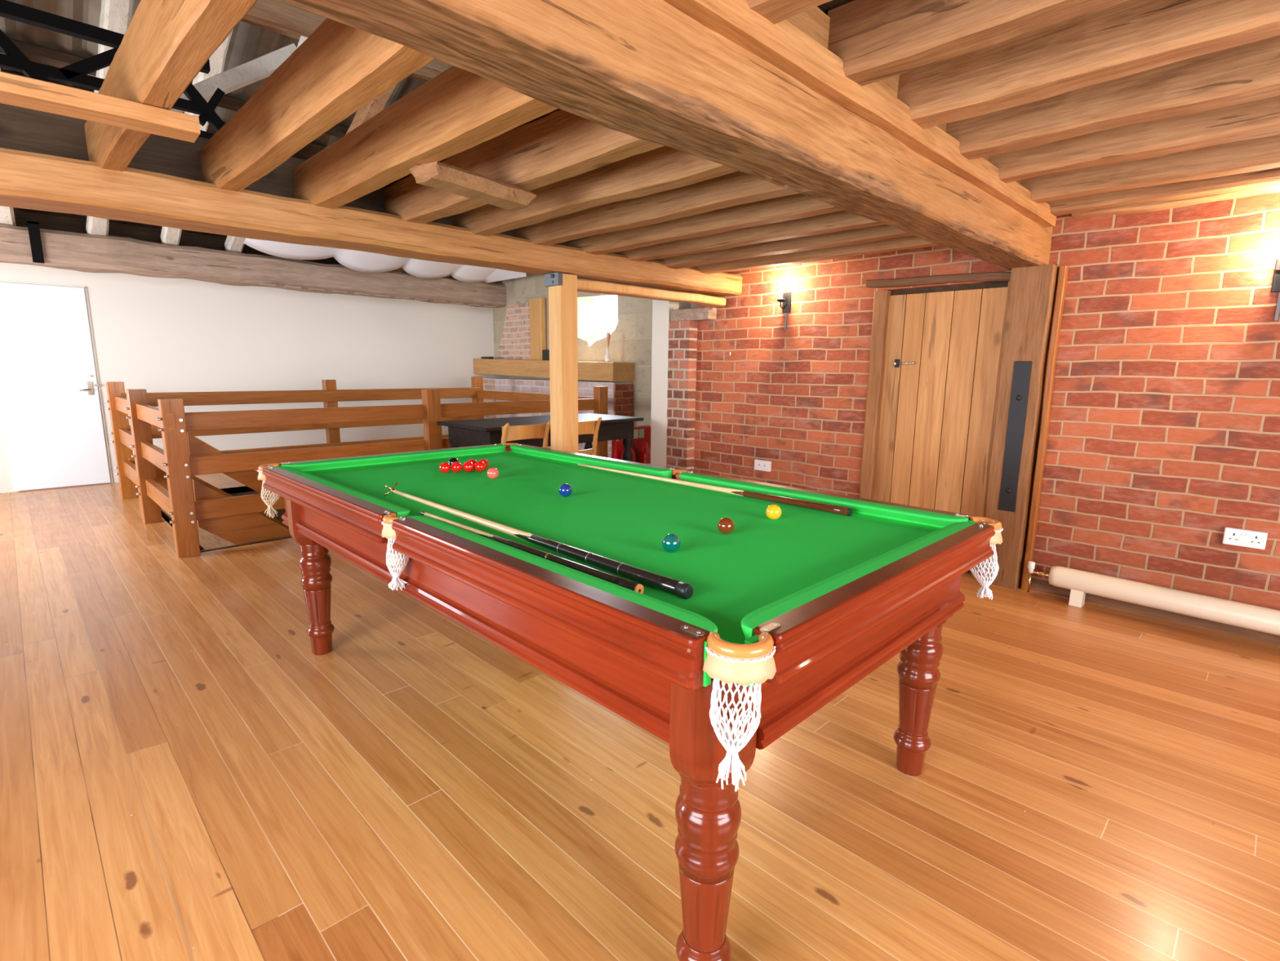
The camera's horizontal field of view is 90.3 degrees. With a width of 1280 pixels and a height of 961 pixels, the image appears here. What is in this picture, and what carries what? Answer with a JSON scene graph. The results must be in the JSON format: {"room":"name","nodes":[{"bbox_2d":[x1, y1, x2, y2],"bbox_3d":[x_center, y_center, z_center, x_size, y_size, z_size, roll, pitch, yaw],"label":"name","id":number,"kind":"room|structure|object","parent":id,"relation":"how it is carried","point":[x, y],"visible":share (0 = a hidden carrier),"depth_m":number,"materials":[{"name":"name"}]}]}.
{"room":"games room","nodes":[
{"label":"games room","id":0,"kind":"room"},
{"bbox_2d":[3,71,327,237],"bbox_3d":[-4.402,-3.019,6.669,7.700,0.823,1.900,-9,14,-44],"label":"ceiling","id":1,"kind":"structure","parent":0,"point":[310,150],"depth_m":6.45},
{"bbox_2d":[0,0,425,146],"bbox_3d":[-3.199,-3.538,5.422,7.800,2.222,5.200,-9,14,-44],"label":"roof","id":2,"kind":"structure","parent":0,"point":[251,42],"depth_m":5.03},
{"bbox_2d":[0,0,225,139],"bbox_3d":[-3.416,-2.047,2.761,3.252,0.533,0.060,-9,14,-44],"label":"truss","id":3,"kind":"object","parent":2,"relation":"attached to","point":[76,73],"visible":0.44,"depth_m":3.25,"materials":[{"name":"black metal"}]},
{"bbox_2d":[1,37,347,137],"bbox_3d":[-3.522,-3.345,5.707,7.705,0.107,0.112,-9,14,-44],"label":"roof purlin","id":4,"kind":"structure","parent":2,"relation":"attached to","point":[32,51],"depth_m":4.82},
{"bbox_2d":[170,42,297,113],"bbox_3d":[-2.803,-2.765,4.391,0.902,0.561,0.055,-2,10,-17],"label":"strut","id":5,"kind":"object","parent":2,"relation":"attached to","point":[228,81],"visible":0.58,"depth_m":4.39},
{"bbox_2d":[239,16,430,82],"bbox_3d":[-2.885,-3.600,5.010,7.702,0.105,0.113,-9,14,-44],"label":"roof purlin","id":6,"kind":"structure","parent":2,"relation":"attached to","point":[243,19],"depth_m":5.06,"materials":[{"name":"brown wood"}]},
{"bbox_2d":[241,0,455,79],"bbox_3d":[-1.730,-2.712,3.909,3.213,0.215,0.123,-9,14,-44],"label":"roof timber","id":7,"kind":"structure","parent":2,"relation":"attached to","point":[273,13],"depth_m":3.63,"materials":[{"name":"brown wood"}]},
{"bbox_2d":[161,486,290,552],"bbox_3d":[-2.680,1.325,6.854,3.800,2.450,2.600,-9,14,-44],"label":"wall","id":8,"kind":"structure","parent":0,"point":[280,512],"depth_m":6.84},
{"bbox_2d":[155,432,290,550],"bbox_3d":[-3.043,0.691,6.327,2.560,2.681,2.340,-9,14,-44],"label":"staircase","id":9,"kind":"structure","parent":8,"relation":"attached to","point":[221,531],"depth_m":4.71,"materials":[{"name":"brown wood"}]},
{"bbox_2d":[200,535,291,551],"bbox_3d":[-1.793,0.407,5.765,3.720,0.254,0.020,-9,14,-44],"label":"trim","id":10,"kind":"structure","parent":8,"relation":"attached to","point":[290,535],"depth_m":4.66,"materials":[{"name":"brown wood"}]},
{"bbox_2d":[0,262,494,493],"bbox_3d":[-5.176,-1.490,7.500,7.800,2.820,0.250,-9,14,-44],"label":"wall","id":11,"kind":"structure","parent":0,"point":[151,333],"depth_m":7.83,"materials":[{"name":"white paint"}]},
{"bbox_2d":[0,280,112,490],"bbox_3d":[-6.027,-0.946,6.513,0.775,2.075,0.075,-9,14,-44],"label":"door","id":12,"kind":"structure","parent":11,"relation":"in","point":[49,387],"depth_m":6.52,"materials":[{"name":"white paint"}]},
{"bbox_2d":[13,210,493,283],"bbox_3d":[-4.987,-2.698,7.248,7.600,0.390,0.048,-9,14,-44],"label":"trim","id":13,"kind":"structure","parent":11,"relation":"attached to","point":[118,230],"depth_m":6.79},
{"bbox_2d":[493,272,652,426],"bbox_3d":[-0.557,-1.675,8.575,0.300,2.900,5.200,-9,14,-44],"label":"wall","id":14,"kind":"structure","parent":0,"point":[631,340],"depth_m":8.12,"materials":[{"name":"paint"}]},
{"bbox_2d":[497,302,530,359],"bbox_3d":[-1.889,-2.228,9.620,0.035,0.840,0.920,-9,14,-44],"label":"wall","id":15,"kind":"structure","parent":14,"relation":"attached to","point":[514,344],"depth_m":9.56,"materials":[{"name":"brick"}]},
{"bbox_2d":[529,297,546,360],"bbox_3d":[-1.462,-2.144,9.121,0.105,0.884,0.281,-9,14,-44],"label":"post","id":16,"kind":"object","parent":14,"relation":"attached to","point":[537,306],"depth_m":9.05,"materials":[{"name":"brown wood"}]},
{"bbox_2d":[591,297,617,340],"bbox_3d":[-0.361,-2.112,8.475,0.020,0.800,0.900,-9,14,-44],"label":"window","id":17,"kind":"structure","parent":14,"relation":"in","point":[604,310],"depth_m":8.58,"materials":[{"name":"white glass"}]},
{"bbox_2d":[386,0,847,186],"bbox_3d":[0.625,-1.163,1.040,6.600,0.130,6.077,-9,14,-44],"label":"ceiling","id":18,"kind":"structure","parent":0,"point":[830,5],"depth_m":2.41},
{"bbox_2d":[0,469,1279,960],"bbox_3d":[-0.844,0.660,3.855,8.400,0.060,12.000,-9,14,-44],"label":"floor","id":19,"kind":"structure","parent":0,"point":[183,777],"depth_m":1.99,"materials":[{"name":"brown wood"}]},
{"bbox_2d":[105,376,608,557],"bbox_3d":[-2.679,-0.449,6.524,4.014,1.161,2.761,-9,14,-44],"label":"balustrade","id":20,"kind":"object","parent":19,"relation":"on","point":[169,422],"visible":0.87,"depth_m":5.21,"materials":[{"name":"brown wood"}]},
{"bbox_2d":[501,419,550,448],"bbox_3d":[-0.917,0.027,4.588,0.400,0.934,0.468,-9,14,-44],"label":"dining chair","id":21,"kind":"object","parent":19,"relation":"on","point":[512,433],"visible":0.27,"depth_m":4.37,"materials":[{"name":"brown wood"}]},
{"bbox_2d":[436,413,644,461],"bbox_3d":[-0.823,-0.114,5.621,1.660,0.850,0.760,-9,14,-44],"label":"table","id":22,"kind":"object","parent":19,"relation":"on","point":[478,432],"visible":0.36,"depth_m":5.29,"materials":[{"name":"black wood"}]},
{"bbox_2d":[483,377,633,457],"bbox_3d":[-1.322,-0.859,9.031,0.333,1.120,3.180,-9,14,-44],"label":"fireplace","id":23,"kind":"object","parent":19,"relation":"on","point":[620,394],"visible":0.31,"depth_m":8.24,"materials":[{"name":"brick"}]},
{"bbox_2d":[473,358,634,382],"bbox_3d":[-1.329,-1.558,8.894,0.381,0.284,3.185,-9,14,-44],"label":"mantel beam","id":24,"kind":"structure","parent":23,"relation":"on","point":[587,371],"depth_m":8.61,"materials":[{"name":"brown wood"}]},
{"bbox_2d":[481,356,493,359],"bbox_3d":[-2.350,-1.889,9.806,0.090,0.033,0.220,-9,14,-44],"label":"dish","id":25,"kind":"object","parent":24,"relation":"on","point":[482,357],"visible":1,"depth_m":9.75,"materials":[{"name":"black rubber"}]},
{"bbox_2d":[542,349,549,360],"bbox_3d":[-1.242,-1.713,8.708,0.120,0.145,0.160,-9,14,-44],"label":"box","id":26,"kind":"object","parent":24,"relation":"on","point":[545,353],"visible":0.62,"depth_m":8.66,"materials":[{"name":"black plastic"}]},
{"bbox_2d":[604,331,611,362],"bbox_3d":[-0.394,-1.649,7.850,0.071,0.374,0.079,-9,14,-44],"label":"flower vase","id":27,"kind":"object","parent":24,"relation":"on","point":[607,357],"visible":1,"depth_m":7.84,"materials":[{"name":"white ceramic"}]},
{"bbox_2d":[544,271,578,453],"bbox_3d":[-0.506,-0.357,4.100,0.174,1.865,0.137,-9,14,-44],"label":"support post","id":28,"kind":"object","parent":19,"relation":"on","point":[562,287],"visible":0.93,"depth_m":4.00,"materials":[{"name":"brown wood"}]},
{"bbox_2d":[577,417,602,455],"bbox_3d":[-0.583,-0.028,4.914,0.400,0.934,0.468,-9,14,-44],"label":"dining chair","id":29,"kind":"object","parent":19,"relation":"on","point":[588,427],"visible":0.27,"depth_m":4.81,"materials":[{"name":"brown wood"}]},
{"bbox_2d":[257,442,1003,960],"bbox_3d":[-0.315,0.440,2.519,1.407,0.850,2.743,-9,14,-44],"label":"table","id":30,"kind":"object","parent":19,"relation":"on","point":[784,615],"visible":0.97,"depth_m":1.63,"materials":[{"name":"green fabric"}]},
{"bbox_2d":[275,466,409,517],"bbox_3d":[-1.191,0.034,2.467,0.056,0.040,1.272,-9,14,-44],"label":"cushion","id":31,"kind":"object","parent":30,"relation":"on","point":[397,511],"depth_m":2.31,"materials":[{"name":"green fabric"}]},
{"bbox_2d":[281,444,505,471],"bbox_3d":[-1.213,-0.121,3.344,1.199,0.040,0.056,-9,14,-44],"label":"cushion","id":32,"kind":"object","parent":30,"relation":"on","point":[406,457],"depth_m":3.27,"materials":[{"name":"green fabric"}]},
{"bbox_2d":[389,551,406,568],"bbox_3d":[-0.752,0.246,1.981,0.052,0.052,0.052,-9,14,-44],"label":"ball","id":33,"kind":"object","parent":30,"relation":"in","point":[395,556],"visible":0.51,"depth_m":1.96,"materials":[{"name":"white plastic"}]},
{"bbox_2d":[439,462,450,473],"bbox_3d":[-0.910,-0.059,2.972,0.052,0.052,0.052,-9,14,-44],"label":"ball","id":34,"kind":"object","parent":30,"relation":"on","point":[444,467],"visible":1,"depth_m":2.95,"materials":[{"name":"red plastic"}]},
{"bbox_2d":[448,457,458,466],"bbox_3d":[-0.916,-0.087,3.127,0.052,0.052,0.052,-9,14,-44],"label":"ball","id":35,"kind":"object","parent":30,"relation":"on","point":[452,460],"visible":0.55,"depth_m":3.11,"materials":[{"name":"black plastic"}]},
{"bbox_2d":[450,461,462,472],"bbox_3d":[-0.861,-0.062,2.990,0.052,0.052,0.052,-9,14,-44],"label":"ball","id":36,"kind":"object","parent":30,"relation":"on","point":[456,467],"visible":1,"depth_m":2.97,"materials":[{"name":"red plastic"}]},
{"bbox_2d":[462,461,474,472],"bbox_3d":[-0.810,-0.065,3.006,0.052,0.052,0.052,-9,14,-44],"label":"ball","id":37,"kind":"object","parent":30,"relation":"on","point":[468,466],"visible":1,"depth_m":2.99,"materials":[{"name":"red plastic"}]},
{"bbox_2d":[467,458,477,469],"bbox_3d":[-0.812,-0.078,3.083,0.052,0.052,0.052,-9,14,-44],"label":"ball","id":38,"kind":"object","parent":30,"relation":"on","point":[473,461],"visible":0.48,"depth_m":3.07,"materials":[{"name":"red plastic"}]},
{"bbox_2d":[474,461,485,471],"bbox_3d":[-0.758,-0.066,3.015,0.052,0.052,0.052,-9,14,-44],"label":"ball","id":39,"kind":"object","parent":30,"relation":"on","point":[479,466],"visible":1,"depth_m":3.00,"materials":[{"name":"red plastic"}]},
{"bbox_2d":[479,458,488,469],"bbox_3d":[-0.759,-0.078,3.086,0.052,0.052,0.052,-9,14,-44],"label":"ball","id":40,"kind":"object","parent":30,"relation":"on","point":[486,463],"visible":0.52,"depth_m":3.07,"materials":[{"name":"red plastic"}]},
{"bbox_2d":[487,467,498,479],"bbox_3d":[-0.653,-0.032,2.829,0.052,0.052,0.052,-9,14,-44],"label":"ball","id":41,"kind":"object","parent":30,"relation":"on","point":[492,473],"visible":1,"depth_m":2.81,"materials":[{"name":"pink plastic"}]},
{"bbox_2d":[419,511,644,593],"bbox_3d":[-0.350,0.176,1.721,0.970,0.035,0.030,10,14,43],"label":"snooker cue","id":42,"kind":"object","parent":30,"relation":"on","point":[632,585],"visible":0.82,"depth_m":1.57,"materials":[{"name":"brown wood"}]},
{"bbox_2d":[383,482,693,599],"bbox_3d":[-0.423,0.134,1.913,0.057,0.051,1.522,-9,14,-44],"label":"cue stick","id":43,"kind":"object","parent":30,"relation":"on","point":[682,589],"visible":1,"depth_m":1.61,"materials":[{"name":"brown wood"}]},
{"bbox_2d":[407,515,717,632],"bbox_3d":[-0.274,0.204,1.556,0.056,0.040,1.192,-9,14,-44],"label":"cushion","id":44,"kind":"object","parent":30,"relation":"on","point":[678,615],"depth_m":1.39,"materials":[{"name":"green fabric"}]},
{"bbox_2d":[558,483,572,497],"bbox_3d":[-0.288,0.038,2.456,0.052,0.052,0.052,-9,14,-44],"label":"ball","id":45,"kind":"object","parent":30,"relation":"on","point":[565,490],"visible":1,"depth_m":2.44,"materials":[{"name":"blue plastic"}]},
{"bbox_2d":[510,444,671,478],"bbox_3d":[-0.322,-0.107,3.316,0.056,0.040,1.272,-9,14,-44],"label":"cushion","id":46,"kind":"object","parent":30,"relation":"on","point":[574,459],"depth_m":3.26,"materials":[{"name":"green fabric"}]},
{"bbox_2d":[662,533,680,552],"bbox_3d":[0.085,0.170,1.731,0.052,0.052,0.052,-9,14,-44],"label":"ball","id":47,"kind":"object","parent":30,"relation":"on","point":[671,543],"visible":1,"depth_m":1.71,"materials":[{"name":"teal plastic"}]},
{"bbox_2d":[577,463,852,515],"bbox_3d":[0.200,0.009,2.709,0.030,0.030,1.500,-9,14,-43],"label":"snooker cue","id":48,"kind":"object","parent":30,"relation":"on","point":[846,511],"visible":1,"depth_m":2.45,"materials":[{"name":"brown wood"}]},
{"bbox_2d":[717,517,734,534],"bbox_3d":[0.260,0.137,1.925,0.052,0.052,0.052,-9,14,-44],"label":"ball","id":49,"kind":"object","parent":30,"relation":"on","point":[726,526],"visible":1,"depth_m":1.91,"materials":[{"name":"brown plastic"}]},
{"bbox_2d":[765,504,782,519],"bbox_3d":[0.445,0.105,2.119,0.052,0.052,0.052,-9,14,-44],"label":"ball","id":50,"kind":"object","parent":30,"relation":"on","point":[773,512],"visible":1,"depth_m":2.10,"materials":[{"name":"yellow plastic"}]},
{"bbox_2d":[679,471,968,527],"bbox_3d":[0.595,0.063,2.405,0.056,0.040,1.192,-9,14,-44],"label":"cushion","id":51,"kind":"object","parent":30,"relation":"on","point":[867,508],"depth_m":2.23,"materials":[{"name":"green fabric"}]},
{"bbox_2d":[741,521,977,639],"bbox_3d":[0.597,0.212,1.564,1.175,0.040,0.056,-9,14,-44],"label":"cushion","id":52,"kind":"object","parent":30,"relation":"on","point":[775,611],"depth_m":1.39,"materials":[{"name":"green fabric"}]},
{"bbox_2d":[611,425,650,464],"bbox_3d":[-0.015,-0.259,7.031,0.600,0.660,0.289,-9,14,-44],"label":"stand","id":53,"kind":"object","parent":19,"relation":"on","point":[641,447],"visible":0.31,"depth_m":6.97,"materials":[{"name":"red plastic"}]},
{"bbox_2d":[666,320,697,471],"bbox_3d":[0.471,-0.560,5.778,0.400,1.700,0.245,-9,14,-44],"label":"wall pier","id":54,"kind":"object","parent":19,"relation":"on","point":[682,335],"visible":0.36,"depth_m":5.59,"materials":[{"name":"brick"}]},
{"bbox_2d":[670,306,716,321],"bbox_3d":[0.500,-1.422,5.485,0.245,0.100,0.430,-9,14,-44],"label":"block","id":55,"kind":"object","parent":54,"relation":"on","point":[705,313],"visible":0.67,"depth_m":5.37,"materials":[{"name":"brown stone"}]},
{"bbox_2d":[978,264,1068,590],"bbox_3d":[2.261,-0.284,3.782,0.158,1.896,0.271,-9,14,-44],"label":"timber post","id":56,"kind":"object","parent":19,"relation":"on","point":[1037,295],"visible":0.94,"depth_m":3.72,"materials":[{"name":"brown wood"}]},
{"bbox_2d":[1026,560,1279,635],"bbox_3d":[3.492,0.793,2.608,0.119,0.200,3.383,-9,14,-44],"label":"radiator","id":57,"kind":"object","parent":19,"relation":"on","point":[1265,620],"visible":1,"depth_m":3.31,"materials":[{"name":"beige metal"}]},
{"bbox_2d":[650,299,690,466],"bbox_3d":[0.318,-0.885,5.881,0.400,2.300,0.200,-9,14,-44],"label":"wall pillar","id":58,"kind":"structure","parent":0,"point":[661,309],"depth_m":5.73,"materials":[{"name":"white paint"}]},
{"bbox_2d":[690,303,697,308],"bbox_3d":[0.809,-1.100,6.264,1.100,2.600,0.300,-9,14,-44],"label":"wall","id":59,"kind":"structure","parent":0,"point":[692,305],"depth_m":5.73,"materials":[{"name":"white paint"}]},
{"bbox_2d":[693,191,1279,609],"bbox_3d":[2.864,-0.345,3.436,0.300,2.260,6.460,-9,14,-44],"label":"wall","id":60,"kind":"structure","parent":0,"point":[1164,431],"depth_m":3.47,"materials":[{"name":"brick"}]},
{"bbox_2d":[754,458,771,471],"bbox_3d":[0.994,-0.122,5.152,0.028,0.085,0.150,-9,14,-44],"label":"wall socket","id":61,"kind":"object","parent":60,"relation":"attached to","point":[759,464],"visible":1,"depth_m":5.13,"materials":[{"name":"white plastic"}]},
{"bbox_2d":[776,282,791,329],"bbox_3d":[1.077,-1.316,4.804,0.121,0.340,0.070,-9,14,-44],"label":"wall lamp","id":62,"kind":"object","parent":60,"relation":"attached to","point":[784,297],"visible":1,"depth_m":4.82,"materials":[{"name":"black metal"}]},
{"bbox_2d":[860,289,890,499],"bbox_3d":[1.640,-0.386,4.487,0.097,1.833,0.103,-9,14,-44],"label":"trim","id":63,"kind":"structure","parent":60,"relation":"attached to","point":[880,298],"depth_m":4.42,"materials":[{"name":"brown wood"}]},
{"bbox_2d":[866,271,1012,287],"bbox_3d":[1.901,-1.274,4.057,0.098,0.089,0.931,-9,14,-44],"label":"trim","id":64,"kind":"structure","parent":60,"relation":"attached to","point":[1004,277],"depth_m":4.00,"materials":[{"name":"brown wood"}]},
{"bbox_2d":[875,282,1008,571],"bbox_3d":[1.954,-0.339,4.210,0.090,1.840,0.820,-9,14,-44],"label":"door","id":65,"kind":"structure","parent":60,"relation":"in","point":[943,344],"depth_m":4.16,"materials":[{"name":"brown wood"}]},
{"bbox_2d":[976,280,1010,574],"bbox_3d":[2.204,-0.294,3.926,0.088,1.859,0.059,-9,14,-44],"label":"trim","id":66,"kind":"structure","parent":60,"relation":"attached to","point":[1009,282],"depth_m":3.88,"materials":[{"name":"brown wood"}]},
{"bbox_2d":[1030,577,1279,644],"bbox_3d":[3.621,0.857,2.627,0.025,0.070,3.550,-9,14,-44],"label":"baseboard","id":67,"kind":"structure","parent":60,"relation":"attached to","point":[1037,584],"depth_m":3.43,"materials":[{"name":"brown wood"}]},
{"bbox_2d":[1071,185,1279,217],"bbox_3d":[3.688,-1.264,2.299,0.284,0.114,3.563,-9,14,-44],"label":"trim","id":68,"kind":"structure","parent":60,"relation":"attached to","point":[1277,188],"depth_m":3.14,"materials":[{"name":"brown wood"}]},
{"bbox_2d":[1222,526,1267,549],"bbox_3d":[3.003,0.286,3.161,0.031,0.085,0.155,-9,14,-44],"label":"wall socket","id":69,"kind":"object","parent":60,"relation":"attached to","point":[1232,535],"visible":1,"depth_m":3.15,"materials":[{"name":"white plastic"}]},
{"bbox_2d":[1241,532,1248,537],"bbox_3d":[2.993,0.267,3.149,0.004,0.020,0.025,-9,14,-44],"label":"switch","id":70,"kind":"object","parent":69,"relation":"attached to","point":[1243,534],"depth_m":3.15,"materials":[{"name":"white plastic"}]},
{"bbox_2d":[1271,258,1279,320],"bbox_3d":[2.965,-0.919,2.937,0.121,0.345,0.070,-9,14,-44],"label":"wall lamp","id":71,"kind":"object","parent":60,"relation":"attached to","point":[1276,280],"visible":1,"depth_m":2.98,"materials":[{"name":"black metal"}]},
{"bbox_3d":[-3.741,-0.471,0.725,0.200,3.200,12.000,-9,14,-44],"label":"wall","id":72,"kind":"structure","parent":0,"visible":0},
{"bbox_2d":[0,221,506,307],"bbox_3d":[-4.810,-2.426,7.210,7.760,0.428,0.415,-9,14,-44],"label":"beam","id":73,"kind":"structure","parent":72,"relation":"attached to","point":[33,245],"depth_m":7.11,"materials":[{"name":"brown wood"}]},
{"bbox_2d":[0,49,15,224],"bbox_3d":[-4.430,-3.054,4.285,0.174,1.984,4.486,-9,14,-44],"label":"rafter","id":74,"kind":"object","parent":73,"relation":"on","point":[6,214],"visible":0.16,"depth_m":5.83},
{"bbox_2d":[85,0,133,235],"bbox_3d":[-3.947,-3.132,4.759,0.173,1.979,4.471,-9,14,-44],"label":"rafter","id":75,"kind":"object","parent":73,"relation":"on","point":[115,15],"visible":0.19,"depth_m":4.46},
{"bbox_2d":[159,23,236,244],"bbox_3d":[-3.528,-3.201,5.168,0.176,1.986,4.473,-9,14,-44],"label":"rafter","id":76,"kind":"object","parent":73,"relation":"on","point":[169,234],"visible":0.16,"depth_m":5.01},
{"bbox_2d":[226,35,306,252],"bbox_3d":[-3.091,-3.265,5.588,0.181,1.977,4.478,-9,14,-44],"label":"rafter","id":77,"kind":"object","parent":73,"relation":"on","point":[233,242],"visible":0.07,"depth_m":7.10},
{"bbox_2d":[242,236,526,283],"bbox_3d":[-3.029,-2.899,7.787,3.224,0.619,1.003,-9,14,-44],"label":"sheet","id":78,"kind":"object","parent":77,"relation":"hanging from","point":[365,262],"visible":0.41,"depth_m":8.04,"materials":[{"name":"white fabric"}]},
{"bbox_2d":[342,80,400,137],"bbox_3d":[-2.643,-3.342,6.037,0.171,1.986,4.475,-9,14,-44],"label":"rafter","id":79,"kind":"object","parent":73,"relation":"on","point":[378,105],"visible":0.07,"depth_m":5.79,"materials":[{"name":"brown wood"}]},
{"bbox_2d":[394,267,405,271],"bbox_3d":[-1.717,-3.498,6.938,0.173,1.983,4.475,-9,14,-44],"label":"rafter","id":80,"kind":"object","parent":73,"relation":"on","point":[401,269],"visible":0.02,"depth_m":8.55,"materials":[{"name":"brown wood"}]},
{"bbox_2d":[0,146,742,297],"bbox_3d":[-1.494,-1.200,3.007,0.273,0.189,6.337,10,14,44],"label":"ceiling beam","id":81,"kind":"structure","parent":72,"relation":"attached to","point":[32,181],"depth_m":2.81,"materials":[{"name":"brown wood"}]},
{"bbox_2d":[84,0,253,173],"bbox_3d":[-1.436,-1.152,1.840,1.946,0.206,0.082,10,14,44],"label":"joist","id":82,"kind":"object","parent":81,"relation":"on","point":[166,44],"visible":0.77,"depth_m":1.59,"materials":[{"name":"brown wood"}]},
{"bbox_2d":[0,71,199,142],"bbox_3d":[-2.219,-0.890,1.034,2.492,0.047,0.113,-9,14,-42],"label":"ceiling beam","id":83,"kind":"structure","parent":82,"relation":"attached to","point":[15,91],"depth_m":1.69,"materials":[{"name":"brown wood"}]},
{"bbox_2d":[0,103,608,253],"bbox_3d":[-1.562,-1.387,3.048,6.336,0.262,0.062,-9,14,-44],"label":"board","id":84,"kind":"object","parent":81,"relation":"on","point":[29,131],"visible":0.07,"depth_m":2.59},
{"bbox_2d":[200,18,434,192],"bbox_3d":[-1.090,-1.178,2.011,0.097,0.205,2.153,-9,14,-44],"label":"joist","id":85,"kind":"object","parent":81,"relation":"on","point":[339,69],"visible":0.85,"depth_m":1.84,"materials":[{"name":"brown wood"}]},
{"bbox_2d":[293,62,562,208],"bbox_3d":[-0.825,-1.222,2.267,0.112,0.206,2.154,-9,14,-44],"label":"joist","id":86,"kind":"object","parent":81,"relation":"on","point":[461,107],"visible":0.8,"depth_m":2.12,"materials":[{"name":"brown wood"}]},
{"bbox_2d":[408,161,536,209],"bbox_3d":[-0.612,-1.097,2.384,0.138,0.071,0.472,9,13,41],"label":"block","id":87,"kind":"object","parent":86,"relation":"attached to","point":[465,184],"visible":1,"depth_m":2.32,"materials":[{"name":"brown wood"}]},
{"bbox_2d":[382,105,671,224],"bbox_3d":[-0.523,-1.270,2.564,0.128,0.206,2.150,-9,14,-44],"label":"joist","id":88,"kind":"object","parent":81,"relation":"on","point":[563,143],"visible":0.58,"depth_m":2.37,"materials":[{"name":"brown wood"}]},
{"bbox_2d":[451,146,738,235],"bbox_3d":[-0.260,-1.312,2.821,0.124,0.211,2.161,-9,14,-44],"label":"joist","id":89,"kind":"object","parent":81,"relation":"on","point":[670,167],"visible":0.51,"depth_m":2.68,"materials":[{"name":"brown wood"}]},
{"bbox_2d":[577,278,726,306],"bbox_3d":[0.106,-1.358,4.638,0.138,0.074,1.586,10,14,43],"label":"packing timber","id":90,"kind":"object","parent":81,"relation":"attached to","point":[583,285],"visible":0.94,"depth_m":4.51,"materials":[{"name":"brown wood"}]},
{"bbox_2d":[512,172,797,246],"bbox_3d":[0.024,-1.360,3.097,0.122,0.209,2.158,-9,14,-44],"label":"joist","id":91,"kind":"object","parent":81,"relation":"on","point":[739,188],"visible":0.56,"depth_m":3.01,"materials":[{"name":"brown wood"}]},
{"bbox_2d":[564,191,841,254],"bbox_3d":[0.304,-1.409,3.374,0.119,0.212,2.150,-9,14,-44],"label":"joist","id":92,"kind":"object","parent":81,"relation":"on","point":[797,205],"visible":0.46,"depth_m":3.25,"materials":[{"name":"brown wood"}]},
{"bbox_2d":[608,210,882,262],"bbox_3d":[0.577,-1.452,3.639,0.122,0.208,2.156,-9,14,-44],"label":"joist","id":93,"kind":"object","parent":81,"relation":"on","point":[842,220],"visible":0.34,"depth_m":3.54,"materials":[{"name":"brown wood"}]},
{"bbox_2d":[651,224,915,269],"bbox_3d":[0.837,-1.492,3.892,0.123,0.211,2.155,-9,14,-44],"label":"joist","id":94,"kind":"object","parent":81,"relation":"on","point":[882,232],"visible":0.34,"depth_m":3.78,"materials":[{"name":"brown wood"}]},
{"bbox_2d":[692,235,941,274],"bbox_3d":[1.102,-1.536,4.152,0.119,0.208,2.152,-9,14,-44],"label":"joist","id":95,"kind":"object","parent":81,"relation":"on","point":[913,242],"visible":0.34,"depth_m":4.04,"materials":[{"name":"brown wood"}]},
{"bbox_2d":[275,0,1056,271],"bbox_3d":[0.044,-1.061,1.465,6.344,0.435,0.258,-9,14,-44],"label":"ceiling beam","id":96,"kind":"structure","parent":72,"relation":"attached to","point":[713,81],"depth_m":1.59,"materials":[{"name":"brown wood"}]},
{"bbox_2d":[746,0,835,26],"bbox_3d":[1.539,-0.968,0.275,0.143,0.203,3.678,-9,14,-44],"label":"joist","id":97,"kind":"object","parent":96,"relation":"attached to","point":[774,12],"visible":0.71,"depth_m":1.48,"materials":[{"name":"brown wood"}]},
{"bbox_2d":[826,0,1137,84],"bbox_3d":[1.862,-1.020,0.591,0.148,0.206,3.676,-9,14,-44],"label":"joist","id":98,"kind":"object","parent":96,"relation":"attached to","point":[874,39],"visible":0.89,"depth_m":1.64,"materials":[{"name":"brown wood"}]},
{"bbox_2d":[893,0,1279,128],"bbox_3d":[2.188,-1.073,0.905,0.146,0.205,3.680,-9,14,-44],"label":"joist","id":99,"kind":"object","parent":96,"relation":"attached to","point":[1140,35],"visible":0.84,"depth_m":1.78,"materials":[{"name":"brown wood"}]},
{"bbox_2d":[948,37,1279,158],"bbox_3d":[2.511,-1.123,1.226,0.145,0.202,3.674,-9,14,-44],"label":"joist","id":100,"kind":"object","parent":96,"relation":"attached to","point":[1251,73],"visible":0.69,"depth_m":2.06,"materials":[{"name":"brown wood"}]},
{"bbox_2d":[986,96,1279,182],"bbox_3d":[2.841,-1.180,1.549,0.144,0.207,3.676,-9,14,-44],"label":"joist","id":101,"kind":"object","parent":96,"relation":"attached to","point":[1260,119],"visible":0.69,"depth_m":2.41,"materials":[{"name":"brown wood"}]},
{"bbox_2d":[1021,136,1279,203],"bbox_3d":[3.193,-1.237,1.894,0.145,0.209,3.679,-9,14,-44],"label":"joist","id":102,"kind":"object","parent":96,"relation":"attached to","point":[1264,153],"visible":0.59,"depth_m":2.77,"materials":[{"name":"brown wood"}]},
{"bbox_2d":[1046,166,1279,216],"bbox_3d":[3.451,-1.279,2.141,0.146,0.206,3.674,-9,14,-44],"label":"joist","id":103,"kind":"object","parent":96,"relation":"attached to","point":[1269,177],"visible":0.44,"depth_m":3.02,"materials":[{"name":"brown wood"}]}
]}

